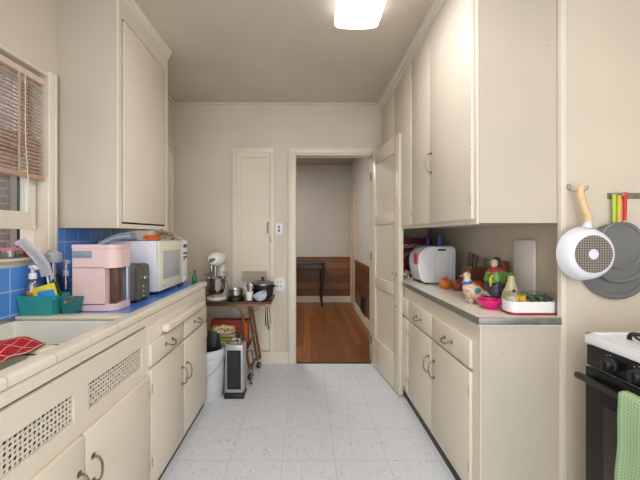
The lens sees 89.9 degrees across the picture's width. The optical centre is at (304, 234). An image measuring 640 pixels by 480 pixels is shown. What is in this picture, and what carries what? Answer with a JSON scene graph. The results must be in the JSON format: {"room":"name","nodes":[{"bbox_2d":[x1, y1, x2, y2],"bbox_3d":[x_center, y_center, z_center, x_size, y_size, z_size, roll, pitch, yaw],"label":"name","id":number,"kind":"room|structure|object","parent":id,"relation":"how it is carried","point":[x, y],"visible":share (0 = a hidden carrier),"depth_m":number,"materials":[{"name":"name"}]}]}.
{"room":"kitchen","nodes":[
{"label":"kitchen","id":0,"kind":"room"},
{"bbox_2d":[0,0,173,323],"bbox_3d":[-1.399,-0.020,0.895,0.151,2.660,4.990,0,0,0],"label":"wall","id":1,"kind":"structure","parent":0,"point":[28,28],"depth_m":1.65,"materials":[{"name":"paint"}]},
{"bbox_2d":[0,43,57,267],"bbox_3d":[-1.387,-0.351,1.027,0.174,0.993,1.374,0,0,0],"label":"window","id":2,"kind":"structure","parent":1,"relation":"in","point":[22,219],"depth_m":1.63,"materials":[{"name":"wood"}]},
{"bbox_2d":[0,247,24,257],"bbox_3d":[-1.352,0.082,1.470,0.100,0.047,0.100,0,0,0],"label":"food container","id":3,"kind":"object","parent":2,"relation":"on","point":[3,255],"visible":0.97,"depth_m":1.44,"materials":[{"name":"red"}]},
{"bbox_2d":[0,54,44,248],"bbox_3d":[-1.350,-0.349,1.036,0.038,0.898,1.232,0,0,0],"label":"window blind","id":4,"kind":"object","parent":2,"relation":"attached to","point":[4,61],"visible":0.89,"depth_m":1.51,"materials":[{"name":"beige wood"}]},
{"bbox_2d":[23,247,30,256],"bbox_3d":[-1.342,0.080,1.548,0.036,0.050,0.036,0,0,0],"label":"pot","id":5,"kind":"object","parent":2,"relation":"on","point":[25,254],"visible":0.32,"depth_m":1.53,"materials":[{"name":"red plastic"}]},
{"bbox_2d":[57,0,171,229],"bbox_3d":[-1.157,-0.694,2.039,0.356,1.311,0.632,0,0,0],"label":"upper cabinet","id":6,"kind":"object","parent":1,"relation":"attached to","point":[112,61],"visible":0.98,"depth_m":1.72,"materials":[{"name":"paint"}]},
{"bbox_2d":[142,141,176,239],"bbox_3d":[-1.317,0.205,2.920,0.035,2.210,0.660,0,0,0],"label":"trim","id":7,"kind":"structure","parent":1,"relation":"attached to","point":[171,147],"depth_m":3.17,"materials":[{"name":"wood"}]},
{"bbox_2d":[149,150,170,239],"bbox_3d":[-1.326,0.240,2.925,0.016,2.120,0.450,0,0,0],"label":"door","id":8,"kind":"structure","parent":1,"relation":"in","point":[169,152],"depth_m":3.12,"materials":[{"name":"wood"}]},
{"bbox_2d":[168,95,175,104],"bbox_3d":[-1.325,-1.340,2.785,0.020,0.020,0.970,0,0,0],"label":"trim","id":9,"kind":"structure","parent":1,"relation":"attached to","point":[169,97],"depth_m":3.18,"materials":[{"name":"paint"}]},
{"bbox_2d":[135,0,434,164],"bbox_3d":[0.200,-1.400,2.380,3.600,0.100,7.960,0,0,0],"label":"ceiling","id":10,"kind":"structure","parent":0,"point":[222,50],"depth_m":2.33,"materials":[{"name":"paint"}]},
{"bbox_2d":[334,0,386,28],"bbox_3d":[0.315,-1.306,1.370,0.270,0.086,1.190,0,0,0],"label":"ceiling light","id":11,"kind":"object","parent":10,"relation":"attached to","point":[349,14],"visible":1,"depth_m":1.83,"materials":[{"name":"white plastic"}]},
{"bbox_2d":[174,105,426,351],"bbox_3d":[0.033,-0.020,3.330,2.735,2.660,0.120,0,0,0],"label":"wall","id":12,"kind":"structure","parent":0,"point":[205,136],"depth_m":3.27,"materials":[{"name":"paint"}]},
{"bbox_2d":[232,148,273,351],"bbox_3d":[-0.529,0.150,3.236,0.424,2.078,0.068,0,0,0],"label":"door","id":13,"kind":"structure","parent":12,"relation":"in","point":[252,168],"depth_m":3.25,"materials":[{"name":"wood"}]},
{"bbox_2d":[242,271,266,281],"bbox_3d":[-0.516,0.424,3.253,0.256,0.112,0.008,0,0,0],"label":"vent grille","id":14,"kind":"object","parent":13,"relation":"attached to","point":[244,272],"depth_m":3.25,"materials":[{"name":"beige"}]},
{"bbox_2d":[246,352,287,363],"bbox_3d":[-0.743,1.250,3.263,1.185,0.120,0.015,0,0,0],"label":"baseboard","id":15,"kind":"structure","parent":12,"relation":"attached to","point":[267,357],"depth_m":3.25,"materials":[{"name":"wood"}]},
{"bbox_2d":[176,102,378,104],"bbox_3d":[-0.263,-1.340,3.260,2.105,0.020,0.020,0,0,0],"label":"trim","id":16,"kind":"structure","parent":12,"relation":"attached to","point":[177,103],"depth_m":3.25,"materials":[{"name":"paint"}]},
{"bbox_2d":[275,223,281,234],"bbox_3d":[-0.266,-0.062,3.262,0.072,0.115,0.014,0,0,0],"label":"light switch","id":17,"kind":"object","parent":12,"relation":"attached to","point":[278,226],"visible":1,"depth_m":3.26,"materials":[{"name":"white plastic"}]},
{"bbox_2d":[274,278,284,290],"bbox_3d":[-0.261,0.501,3.257,0.110,0.132,0.024,0,0,0],"label":"wall socket","id":18,"kind":"object","parent":12,"relation":"attached to","point":[279,282],"visible":0.99,"depth_m":3.25,"materials":[{"name":"white plastic"}]},
{"bbox_2d":[288,146,379,363],"bbox_3d":[0.296,0.206,3.320,0.932,2.208,0.160,0,0,0],"label":"trim","id":19,"kind":"structure","parent":12,"relation":"attached to","point":[294,152],"depth_m":3.25,"materials":[{"name":"wood"}]},
{"bbox_2d":[297,362,370,363],"bbox_3d":[0.296,1.306,3.272,0.752,0.008,0.035,0,0,0],"label":"trim","id":20,"kind":"structure","parent":12,"relation":"attached to","point":[297,362],"depth_m":3.26,"materials":[{"name":"brown wood"}]},
{"bbox_2d":[370,133,404,394],"bbox_3d":[0.730,0.236,2.921,0.114,2.124,0.673,0,0,-9],"label":"door","id":21,"kind":"structure","parent":12,"relation":"in","point":[386,254],"depth_m":2.83,"materials":[{"name":"wood"}]},
{"bbox_2d":[160,302,455,479],"bbox_3d":[0.200,1.360,2.380,3.600,0.100,7.960,0,0,0],"label":"floor","id":22,"kind":"structure","parent":0,"point":[296,421],"depth_m":2.21,"materials":[{"name":"tile"}]},
{"bbox_2d":[0,319,149,479],"bbox_3d":[-1.007,0.858,0.872,0.596,0.905,1.343,0,0,0],"label":"base cabinet","id":23,"kind":"object","parent":22,"relation":"on","point":[90,421],"visible":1,"depth_m":1.11,"materials":[{"name":"wood"}]},
{"bbox_2d":[0,395,71,477],"bbox_3d":[-0.774,0.573,0.831,0.002,0.091,0.458,0,0,0],"label":"grille","id":24,"kind":"object","parent":23,"relation":"attached to","point":[20,464],"depth_m":0.91,"materials":[{"name":"beige metal"}]},
{"bbox_2d":[0,282,206,391],"bbox_3d":[-1.057,0.387,1.373,0.554,0.032,2.345,0,0,0],"label":"countertop","id":25,"kind":"structure","parent":23,"relation":"on","point":[122,318],"depth_m":1.36,"materials":[{"name":"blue tile"}]},
{"bbox_2d":[16,292,83,314],"bbox_3d":[-1.203,0.325,1.521,0.236,0.090,0.118,0,0,0],"label":"sink caddy","id":26,"kind":"object","parent":25,"relation":"on","point":[28,305],"visible":0.88,"depth_m":1.47,"materials":[{"name":"teal plastic"}]},
{"bbox_2d":[25,265,38,295],"bbox_3d":[-1.280,0.253,1.504,0.056,0.225,0.058,0,0,-34],"label":"soap dispenser","id":27,"kind":"object","parent":26,"relation":"in","point":[33,275],"visible":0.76,"depth_m":1.49,"materials":[{"name":"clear plastic"}]},
{"bbox_2d":[14,237,52,283],"bbox_3d":[-1.274,0.181,1.505,0.140,0.349,0.048,0,0,-39],"label":"brush","id":28,"kind":"object","parent":26,"relation":"in","point":[41,262],"visible":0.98,"depth_m":1.50,"materials":[{"name":"white plastic"}]},
{"bbox_2d":[37,289,55,300],"bbox_3d":[-1.190,0.282,1.474,0.079,0.065,0.013,0,0,0],"label":"sponge","id":29,"kind":"object","parent":26,"relation":"in","point":[50,292],"visible":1,"depth_m":1.47,"materials":[{"name":"blue"}]},
{"bbox_2d":[31,281,61,295],"bbox_3d":[-1.209,0.267,1.498,0.122,0.098,0.032,0,0,0],"label":"sponge","id":30,"kind":"object","parent":26,"relation":"in","point":[55,285],"visible":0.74,"depth_m":1.48,"materials":[{"name":"yellow"}]},
{"bbox_2d":[64,295,73,303],"bbox_3d":[-1.119,0.310,1.518,0.054,0.044,0.048,0,0,0],"label":"steel scrubber","id":31,"kind":"object","parent":26,"relation":"in","point":[71,296],"visible":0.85,"depth_m":1.51,"materials":[{"name":"silver"}]},
{"bbox_2d":[60,296,83,312],"bbox_3d":[-1.120,0.335,1.538,0.070,0.070,0.065,0,0,0],"label":"tray","id":32,"kind":"object","parent":26,"relation":"on","point":[75,306],"depth_m":1.51,"materials":[{"name":"teal"}]},
{"bbox_2d":[44,250,62,291],"bbox_3d":[-1.278,0.224,1.625,0.078,0.301,0.078,0,0,0],"label":"water bottle","id":33,"kind":"object","parent":25,"relation":"on","point":[54,256],"visible":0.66,"depth_m":1.60,"materials":[{"name":"grey"}]},
{"bbox_2d":[0,320,112,408],"bbox_3d":[-1.078,0.481,0.937,0.484,0.211,1.032,0,0,0],"label":"sink","id":34,"kind":"object","parent":25,"relation":"in","point":[53,333],"visible":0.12,"depth_m":1.44,"materials":[{"name":"ceramic"}]},
{"bbox_2d":[0,336,45,363],"bbox_3d":[-1.056,0.385,0.984,0.469,0.067,0.321,0,0,0],"label":"dish towel","id":35,"kind":"object","parent":34,"relation":"on","point":[9,348],"visible":0.94,"depth_m":1.04,"materials":[{"name":"fabric"}]},
{"bbox_2d":[63,260,69,275],"bbox_3d":[-1.258,0.252,1.690,0.053,0.244,0.044,0,0,0],"label":"pump bottle","id":36,"kind":"object","parent":25,"relation":"on","point":[65,272],"visible":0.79,"depth_m":1.68,"materials":[{"name":"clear plastic"}]},
{"bbox_2d":[72,232,134,310],"bbox_3d":[-1.045,0.180,1.737,0.360,0.389,0.329,0,0,0],"label":"machine","id":37,"kind":"object","parent":25,"relation":"on","point":[101,272],"visible":0.98,"depth_m":1.57,"materials":[{"name":"pink plastic"}]},
{"bbox_2d":[130,263,148,302],"bbox_3d":[-1.033,0.269,1.825,0.254,0.210,0.140,0,0,0],"label":"toaster","id":38,"kind":"object","parent":25,"relation":"on","point":[139,271],"visible":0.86,"depth_m":1.78,"materials":[{"name":"silver metal"}]},
{"bbox_2d":[99,240,187,294],"bbox_3d":[-1.093,0.206,2.232,0.384,0.336,0.485,0,0,0],"label":"microwave","id":39,"kind":"object","parent":25,"relation":"on","point":[166,260],"visible":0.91,"depth_m":2.04,"materials":[{"name":"white plastic"}]},
{"bbox_2d":[128,231,155,240],"bbox_3d":[-1.090,0.006,2.140,0.168,0.062,0.168,0,0,0],"label":"shallow bowl","id":40,"kind":"object","parent":39,"relation":"on","point":[138,234],"visible":0.8,"depth_m":2.08,"materials":[{"name":"white"}]},
{"bbox_2d":[142,235,161,240],"bbox_3d":[-0.986,0.017,2.057,0.122,0.038,0.092,0,0,-14],"label":"snack bag","id":41,"kind":"object","parent":39,"relation":"on","point":[147,237],"visible":1,"depth_m":2.04,"materials":[{"name":"orange plastic"}]},
{"bbox_2d":[155,229,183,239],"bbox_3d":[-0.983,-0.004,2.327,0.174,0.083,0.297,0,0,0],"label":"plastic bag","id":42,"kind":"object","parent":39,"relation":"on","point":[171,235],"visible":0.94,"depth_m":2.25,"materials":[{"name":"plastic"}]},
{"bbox_2d":[192,270,196,282],"bbox_3d":[-0.862,0.325,2.500,0.038,0.099,0.038,0,0,0],"label":"bottle","id":43,"kind":"object","parent":25,"relation":"on","point":[194,277],"visible":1,"depth_m":2.48,"materials":[{"name":"green glass"}]},
{"bbox_2d":[88,349,139,407],"bbox_3d":[-0.774,0.573,1.317,0.002,0.091,0.371,0,0,0],"label":"grille","id":44,"kind":"object","parent":23,"relation":"attached to","point":[116,385],"depth_m":1.28,"materials":[{"name":"beige metal"}]},
{"bbox_2d":[127,288,206,479],"bbox_3d":[-1.007,0.858,2.005,0.596,0.905,0.920,0,0,0],"label":"base cabinet","id":45,"kind":"object","parent":22,"relation":"on","point":[176,334],"visible":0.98,"depth_m":1.83,"materials":[{"name":"wood"}]},
{"bbox_2d":[204,341,225,402],"bbox_3d":[-0.800,1.111,2.611,0.307,0.398,0.320,0,0,0],"label":"bucket","id":46,"kind":"object","parent":22,"relation":"on","point":[215,360],"visible":0.46,"depth_m":2.52,"materials":[{"name":"grey plastic"}]},
{"bbox_2d":[206,331,220,352],"bbox_3d":[-0.813,0.973,2.625,0.230,0.404,0.150,0,0,0],"label":"dustpan","id":47,"kind":"object","parent":46,"relation":"in","point":[213,343],"visible":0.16,"depth_m":2.60,"materials":[{"name":"black plastic"}]},
{"bbox_2d":[224,338,253,398],"bbox_3d":[-0.544,1.084,2.693,0.211,0.453,0.280,0,0,0],"label":"heater","id":48,"kind":"object","parent":22,"relation":"on","point":[235,349],"visible":1,"depth_m":2.56,"materials":[{"name":"silver metal"}]},
{"bbox_2d":[206,294,274,379],"bbox_3d":[-0.710,0.953,3.031,0.820,0.712,0.389,0,0,0],"label":"folding table","id":49,"kind":"object","parent":22,"relation":"on","point":[236,304],"visible":0.48,"depth_m":2.90,"materials":[{"name":"brown wood"}]},
{"bbox_2d":[219,333,235,343],"bbox_3d":[-0.757,0.979,2.984,0.205,0.100,0.102,0,0,0],"label":"cardboard box","id":50,"kind":"object","parent":49,"relation":"on","point":[225,338],"visible":0.31,"depth_m":2.94,"materials":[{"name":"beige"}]},
{"bbox_2d":[209,325,235,333],"bbox_3d":[-0.771,0.882,2.988,0.254,0.086,0.094,0,0,0],"label":"snack bag","id":51,"kind":"object","parent":50,"relation":"on","point":[221,329],"visible":0.91,"depth_m":2.96,"materials":[{"name":"plastic"}]},
{"bbox_2d":[211,318,248,342],"bbox_3d":[-0.723,0.921,3.094,0.355,0.215,0.092,0,0,0],"label":"cardboard box","id":52,"kind":"object","parent":49,"relation":"on","point":[237,322],"visible":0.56,"depth_m":3.05,"materials":[{"name":"red"}]},
{"bbox_2d":[227,295,243,300],"bbox_3d":[-0.638,0.574,2.940,0.156,0.045,0.156,0,0,0],"label":"hot plate","id":53,"kind":"object","parent":49,"relation":"on","point":[241,297],"visible":0.65,"depth_m":2.88,"materials":[{"name":"black plastic"}]},
{"bbox_2d":[228,288,245,295],"bbox_3d":[-0.638,0.522,2.940,0.140,0.056,0.140,0,0,34],"label":"saucepan","id":54,"kind":"object","parent":53,"relation":"on","point":[231,291],"visible":0.98,"depth_m":2.89,"materials":[{"name":"silver metal"}]},
{"bbox_2d":[253,290,266,300],"bbox_3d":[-0.406,0.549,2.881,0.126,0.094,0.127,0,0,0],"label":"bowl","id":55,"kind":"object","parent":49,"relation":"on","point":[259,296],"visible":1,"depth_m":2.85,"materials":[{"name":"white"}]},
{"bbox_2d":[249,277,275,297],"bbox_3d":[-0.405,0.498,3.070,0.252,0.196,0.194,0,0,0],"label":"cooking pot","id":56,"kind":"object","parent":49,"relation":"on","point":[259,285],"visible":0.81,"depth_m":3.00,"materials":[{"name":"black"}]},
{"bbox_2d":[265,305,271,328],"bbox_3d":[-0.323,0.724,2.827,0.058,0.216,0.015,0,0,0],"label":"hanging tools","id":57,"kind":"object","parent":49,"relation":"hanging from","point":[267,322],"visible":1,"depth_m":2.82,"materials":[{"name":"silver plastic"}]},
{"bbox_3d":[-0.820,0.593,2.990,0.200,0.007,0.230,0,0,0],"label":"serving tray","id":58,"kind":"object","parent":49,"relation":"on","visible":0},
{"bbox_2d":[203,252,228,299],"bbox_3d":[-0.833,0.372,2.998,0.228,0.433,0.336,0,0,-18],"label":"stand mixer","id":59,"kind":"object","parent":58,"relation":"on","point":[216,287],"visible":1,"depth_m":2.90,"materials":[{"name":"white metal"}]},
{"bbox_2d":[203,271,228,296],"bbox_3d":[-0.815,0.458,2.971,0.242,0.218,0.233,0,0,0],"label":"bowl","id":60,"kind":"object","parent":59,"relation":"on","point":[216,286],"depth_m":2.90,"materials":[{"name":"silver metal"}]},
{"bbox_3d":[-0.505,0.592,2.900,0.084,0.008,0.067,0,0,0],"label":"saucer","id":61,"kind":"object","parent":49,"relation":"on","visible":0},
{"bbox_2d":[245,283,253,299],"bbox_3d":[-0.505,0.511,2.900,0.073,0.153,0.072,0,0,32],"label":"utensil cup","id":62,"kind":"object","parent":61,"relation":"on","point":[249,293],"visible":1,"depth_m":2.88,"materials":[{"name":"ceramic"}]},
{"bbox_2d":[296,261,325,306],"bbox_3d":[-0.125,0.901,5.935,0.990,0.801,0.430,0,0,0],"label":"console table","id":63,"kind":"object","parent":22,"relation":"on","point":[299,264],"visible":0.51,"depth_m":5.77,"materials":[{"name":"black wood"}]},
{"bbox_2d":[396,287,410,405],"bbox_3d":[0.997,0.864,2.845,0.497,0.893,0.810,0,0,0],"label":"base cabinet","id":64,"kind":"object","parent":22,"relation":"on","point":[406,292],"visible":0.17,"depth_m":2.50,"materials":[{"name":"wood"}]},
{"bbox_2d":[408,290,558,479],"bbox_3d":[0.997,0.864,1.954,0.497,0.893,0.972,0,0,0],"label":"base cabinet","id":65,"kind":"object","parent":22,"relation":"on","point":[486,398],"visible":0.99,"depth_m":1.47,"materials":[{"name":"paint"}]},
{"bbox_2d":[402,276,561,325],"bbox_3d":[1.016,0.395,2.359,0.465,0.042,1.820,0,0,0],"label":"countertop","id":66,"kind":"structure","parent":65,"relation":"on","point":[450,299],"depth_m":1.61,"materials":[{"name":"laminate"},{"name":"metal"}]},
{"bbox_2d":[403,269,411,277],"bbox_3d":[0.895,0.339,2.830,0.096,0.071,0.096,0,0,0],"label":"sugar pot","id":67,"kind":"object","parent":66,"relation":"on","point":[407,273],"visible":0.76,"depth_m":2.79,"materials":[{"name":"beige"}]},
{"bbox_2d":[403,238,424,271],"bbox_3d":[0.984,0.201,2.989,0.292,0.347,0.122,0,0,0],"label":"appliance box","id":68,"kind":"object","parent":66,"relation":"on","point":[409,244],"visible":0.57,"depth_m":2.93,"materials":[{"name":"red"}]},
{"bbox_2d":[425,235,429,245],"bbox_3d":[1.064,0.188,2.780,0.042,0.371,0.042,0,0,0],"label":"can","id":69,"kind":"object","parent":66,"relation":"on","point":[427,237],"visible":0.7,"depth_m":2.76,"materials":[{"name":"blue"}]},
{"bbox_2d":[409,246,455,283],"bbox_3d":[1.002,0.231,2.539,0.286,0.286,0.242,0,0,0],"label":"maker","id":70,"kind":"object","parent":66,"relation":"on","point":[428,264],"visible":0.91,"depth_m":2.42,"materials":[{"name":"white plastic"},{"name":"brushed metal"},{"name":"black plastic"}]},
{"bbox_2d":[436,235,441,245],"bbox_3d":[1.156,0.187,2.760,0.050,0.374,0.050,0,0,0],"label":"can","id":71,"kind":"object","parent":66,"relation":"on","point":[438,237],"visible":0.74,"depth_m":2.74,"materials":[{"name":"blue"}]},
{"bbox_2d":[439,276,451,288],"bbox_3d":[0.984,0.332,2.245,0.087,0.085,0.089,0,0,0],"label":"pumpkin","id":72,"kind":"object","parent":66,"relation":"on","point":[444,283],"visible":0.97,"depth_m":2.22,"materials":[{"name":"brown"}]},
{"bbox_2d":[451,278,462,290],"bbox_3d":[1.036,0.333,2.165,0.085,0.083,0.087,0,0,0],"label":"pumpkin","id":73,"kind":"object","parent":66,"relation":"on","point":[457,285],"visible":0.91,"depth_m":2.14,"materials":[{"name":"brown"}]},
{"bbox_2d":[461,266,487,283],"bbox_3d":[1.163,0.294,2.183,0.150,0.159,0.105,0,0,0],"label":"knife block","id":74,"kind":"object","parent":66,"relation":"on","point":[476,273],"visible":0.41,"depth_m":2.13,"materials":[{"name":"brown wood"}]},
{"bbox_2d":[466,252,470,265],"bbox_3d":[1.126,0.196,2.207,0.043,0.157,0.021,0,0,0],"label":"kitchen knife","id":75,"kind":"object","parent":74,"relation":"in","point":[469,253],"visible":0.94,"depth_m":2.20,"materials":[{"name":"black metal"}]},
{"bbox_2d":[470,253,474,266],"bbox_3d":[1.125,0.199,2.155,0.042,0.152,0.021,0,0,0],"label":"kitchen knife","id":76,"kind":"object","parent":74,"relation":"in","point":[473,255],"visible":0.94,"depth_m":2.15,"materials":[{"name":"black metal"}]},
{"bbox_2d":[474,255,478,266],"bbox_3d":[1.154,0.205,2.155,0.034,0.144,0.021,0,0,0],"label":"kitchen knife","id":77,"kind":"object","parent":74,"relation":"in","point":[476,256],"visible":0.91,"depth_m":2.15,"materials":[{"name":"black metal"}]},
{"bbox_2d":[478,256,482,267],"bbox_3d":[1.182,0.212,2.155,0.028,0.137,0.021,0,0,0],"label":"kitchen knife","id":78,"kind":"object","parent":74,"relation":"in","point":[480,257],"visible":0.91,"depth_m":2.15,"materials":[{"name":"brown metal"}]},
{"bbox_2d":[459,271,490,303],"bbox_3d":[0.933,0.288,1.758,0.172,0.176,0.075,0,0,0],"label":"bird figurine","id":79,"kind":"object","parent":66,"relation":"on","point":[472,291],"visible":0.97,"depth_m":1.74,"materials":[{"name":"ceramic"}]},
{"bbox_2d":[473,279,484,288],"bbox_3d":[1.098,0.327,2.050,0.101,0.095,0.102,0,0,0],"label":"pumpkin","id":80,"kind":"object","parent":66,"relation":"on","point":[481,284],"visible":0.4,"depth_m":2.02,"materials":[{"name":"orange"}]},
{"bbox_2d":[477,297,501,309],"bbox_3d":[0.945,0.352,1.635,0.120,0.045,0.120,0,0,0],"label":"plastic bowl","id":81,"kind":"object","parent":66,"relation":"on","point":[486,302],"visible":0.94,"depth_m":1.61,"materials":[{"name":"pink"}]},
{"bbox_2d":[482,257,508,298],"bbox_3d":[1.094,0.250,1.840,0.144,0.248,0.134,0,0,0],"label":"figurine","id":82,"kind":"object","parent":66,"relation":"on","point":[495,278],"visible":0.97,"depth_m":1.80,"materials":[{"name":"ceramic"}]},
{"bbox_2d":[500,261,508,272],"bbox_3d":[1.215,0.267,1.958,0.040,0.214,0.055,0,0,0],"label":"box","id":83,"kind":"object","parent":66,"relation":"on","point":[505,264],"visible":0.33,"depth_m":1.93,"materials":[{"name":"red cardboard"}]},
{"bbox_2d":[501,269,520,298],"bbox_3d":[1.095,0.278,1.700,0.094,0.192,0.094,0,0,0],"label":"gourd","id":84,"kind":"object","parent":66,"relation":"on","point":[510,289],"visible":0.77,"depth_m":1.68,"materials":[{"name":"yellow"}]},
{"bbox_2d":[514,240,535,295],"bbox_3d":[1.236,0.202,1.802,0.016,0.344,0.165,0,0,0],"label":"cutting board","id":85,"kind":"object","parent":66,"relation":"on","point":[524,250],"visible":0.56,"depth_m":1.78,"materials":[{"name":"white"}]},
{"bbox_2d":[501,298,556,314],"bbox_3d":[1.076,0.325,1.542,0.228,0.099,0.100,0,0,0],"label":"tray","id":86,"kind":"object","parent":66,"relation":"on","point":[509,307],"visible":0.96,"depth_m":1.50,"materials":[{"name":"white plastic"}]},
{"bbox_2d":[507,296,515,301],"bbox_3d":[0.991,0.306,1.541,0.034,0.031,0.037,0,0,0],"label":"vegetable","id":87,"kind":"object","parent":86,"relation":"on","point":[509,298],"visible":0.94,"depth_m":1.53,"materials":[{"name":"beige food"}]},
{"bbox_2d":[515,295,526,301],"bbox_3d":[1.030,0.304,1.526,0.045,0.038,0.046,0,0,0],"label":"vegetable","id":88,"kind":"object","parent":86,"relation":"on","point":[519,298],"visible":0.97,"depth_m":1.51,"materials":[{"name":"yellow food"}]},
{"bbox_2d":[523,293,535,301],"bbox_3d":[1.074,0.301,1.528,0.050,0.045,0.051,0,0,0],"label":"vegetable","id":89,"kind":"object","parent":86,"relation":"on","point":[529,297],"visible":0.85,"depth_m":1.52,"materials":[{"name":"food"}]},
{"bbox_2d":[534,294,544,301],"bbox_3d":[1.111,0.303,1.531,0.041,0.037,0.049,0,0,0],"label":"vegetable","id":90,"kind":"object","parent":86,"relation":"in","point":[539,298],"visible":0.8,"depth_m":1.51,"materials":[{"name":"food"}]},
{"bbox_2d":[541,294,552,301],"bbox_3d":[1.153,0.303,1.529,0.050,0.042,0.048,0,0,0],"label":"vegetable","id":91,"kind":"object","parent":86,"relation":"on","point":[546,297],"visible":0.84,"depth_m":1.52,"materials":[{"name":"food"}]},
{"bbox_2d":[574,332,639,479],"bbox_3d":[1.447,0.822,0.931,0.706,0.916,0.770,0,0,0],"label":"gas stove","id":92,"kind":"object","parent":22,"relation":"on","point":[613,358],"visible":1,"depth_m":1.22,"materials":[{"name":"white"}]},
{"bbox_2d":[585,332,639,362],"bbox_3d":[1.473,0.419,0.931,0.654,0.045,0.770,0,0,0],"label":"cooktop","id":93,"kind":"object","parent":92,"relation":"in","point":[620,346],"depth_m":1.21,"materials":[{"name":"white metal"}]},
{"bbox_2d":[614,391,639,479],"bbox_3d":[1.103,0.774,0.912,0.055,0.472,0.413,0,0,0],"label":"dish towel","id":94,"kind":"object","parent":92,"relation":"hanging from","point":[627,463],"visible":1,"depth_m":1.07,"materials":[{"name":"green fabric"}]},
{"bbox_2d":[296,165,350,256],"bbox_3d":[-0.150,-0.030,6.310,2.900,2.680,0.100,0,0,0],"label":"wall","id":95,"kind":"structure","parent":0,"point":[323,192],"depth_m":6.26,"materials":[{"name":"beige paint"}]},
{"bbox_2d":[296,257,349,295],"bbox_3d":[-0.300,0.807,6.244,2.400,0.765,0.032,0,0,0],"label":"wainscoting","id":96,"kind":"structure","parent":95,"relation":"attached to","point":[336,269],"depth_m":6.24,"materials":[{"name":"brown wood"}]},
{"bbox_2d":[296,296,349,301],"bbox_3d":[-0.300,1.250,6.245,2.400,0.120,0.030,0,0,0],"label":"baseboard","id":97,"kind":"structure","parent":95,"relation":"attached to","point":[298,298],"depth_m":6.23,"materials":[{"name":"wood"}]},
{"bbox_2d":[351,158,368,265],"bbox_3d":[0.950,-0.030,4.825,0.100,2.680,2.870,0,0,0],"label":"wall","id":98,"kind":"structure","parent":0,"point":[360,166],"depth_m":5.10,"materials":[{"name":"beige paint"}]},
{"bbox_2d":[350,190,355,306],"bbox_3d":[0.887,0.260,5.945,0.025,2.100,0.550,0,0,0],"label":"door","id":99,"kind":"structure","parent":98,"relation":"in","point":[353,194],"depth_m":5.98,"materials":[{"name":"wood"}]},
{"bbox_2d":[354,260,368,318],"bbox_3d":[0.885,0.804,4.530,0.030,0.732,2.260,0,0,0],"label":"wainscoting","id":100,"kind":"structure","parent":98,"relation":"attached to","point":[361,270],"depth_m":4.90,"materials":[{"name":"brown wood"}]},
{"bbox_2d":[354,302,368,329],"bbox_3d":[0.885,1.250,4.530,0.030,0.120,2.260,0,0,0],"label":"baseboard","id":101,"kind":"structure","parent":98,"relation":"attached to","point":[364,319],"depth_m":4.93,"materials":[{"name":"wood"}]},
{"bbox_2d":[360,293,365,316],"bbox_3d":[0.873,1.045,4.820,0.014,0.270,0.400,0,0,0],"label":"air vent","id":102,"kind":"object","parent":98,"relation":"attached to","point":[362,298],"visible":1,"depth_m":4.81,"materials":[{"name":"brown metal"}]},
{"bbox_2d":[427,0,639,479],"bbox_3d":[1.594,-0.020,2.362,0.812,2.660,1.815,0,0,0],"label":"wall","id":103,"kind":"structure","parent":0,"point":[603,36],"depth_m":1.46,"materials":[{"name":"paint"}]},
{"bbox_2d":[378,0,556,229],"bbox_3d":[0.987,-0.700,2.373,0.524,1.299,1.791,0,0,0],"label":"upper cabinet","id":104,"kind":"object","parent":103,"relation":"attached to","point":[471,100],"visible":0.93,"depth_m":1.48,"materials":[{"name":"paint"}]},
{"bbox_2d":[557,0,565,479],"bbox_3d":[1.176,-0.020,1.465,0.024,2.660,0.026,0,0,0],"label":"trim","id":105,"kind":"structure","parent":103,"relation":"attached to","point":[561,4],"depth_m":1.45,"materials":[{"name":"wood"}]},
{"bbox_2d":[566,184,588,191],"bbox_3d":[1.212,-0.209,1.421,0.023,0.042,0.081,0,0,-22],"label":"wall hook","id":106,"kind":"object","parent":103,"relation":"attached to","point":[568,186],"visible":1,"depth_m":1.45,"materials":[{"name":"silver metal"}]},
{"bbox_2d":[556,185,614,279],"bbox_3d":[1.221,-0.011,1.388,0.236,0.420,0.073,0,0,0],"label":"frying pan","id":107,"kind":"object","parent":106,"relation":"hanging from","point":[585,252],"visible":1,"depth_m":1.36,"materials":[{"name":"white enamel"},{"name":"metal"},{"name":"pale wood"}]},
{"bbox_2d":[607,193,639,198],"bbox_3d":[1.587,-0.178,1.427,0.427,0.026,0.054,0,0,0],"label":"utensil rail","id":108,"kind":"object","parent":103,"relation":"attached to","point":[609,195],"visible":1,"depth_m":1.45,"materials":[{"name":"metal"}]},
{"bbox_2d":[582,194,639,299],"bbox_3d":[1.402,0.054,1.437,0.342,0.472,0.021,0,0,0],"label":"griddle","id":109,"kind":"object","parent":108,"relation":"hanging from","point":[599,286],"visible":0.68,"depth_m":1.44,"materials":[{"name":"silver metal"}]},
{"bbox_2d":[599,195,639,282],"bbox_3d":[1.408,0.020,1.425,0.271,0.390,0.021,0,0,0],"label":"griddle","id":110,"kind":"object","parent":108,"relation":"hanging from","point":[615,275],"visible":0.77,"depth_m":1.43,"materials":[{"name":"silver metal"}]},
{"bbox_2d":[602,192,639,267],"bbox_3d":[1.405,-0.020,1.413,0.207,0.335,0.021,0,0,0],"label":"griddle","id":111,"kind":"object","parent":108,"relation":"hanging from","point":[625,236],"visible":0.75,"depth_m":1.42,"materials":[{"name":"grey metal"}]},
{"label":"outside","id":112,"kind":"structure","parent":0,"visible":0},
{"bbox_3d":[-2.385,1.760,3.000,1.830,0.100,8.000,0,0,0],"label":"ground","id":113,"kind":"structure","parent":112,"visible":0},
{"bbox_2d":[0,75,19,253],"bbox_3d":[-3.090,-0.490,3.000,0.220,4.400,8.000,0,0,0],"label":"neighbouring house","id":114,"kind":"structure","parent":113,"relation":"on","point":[9,184],"depth_m":3.24,"materials":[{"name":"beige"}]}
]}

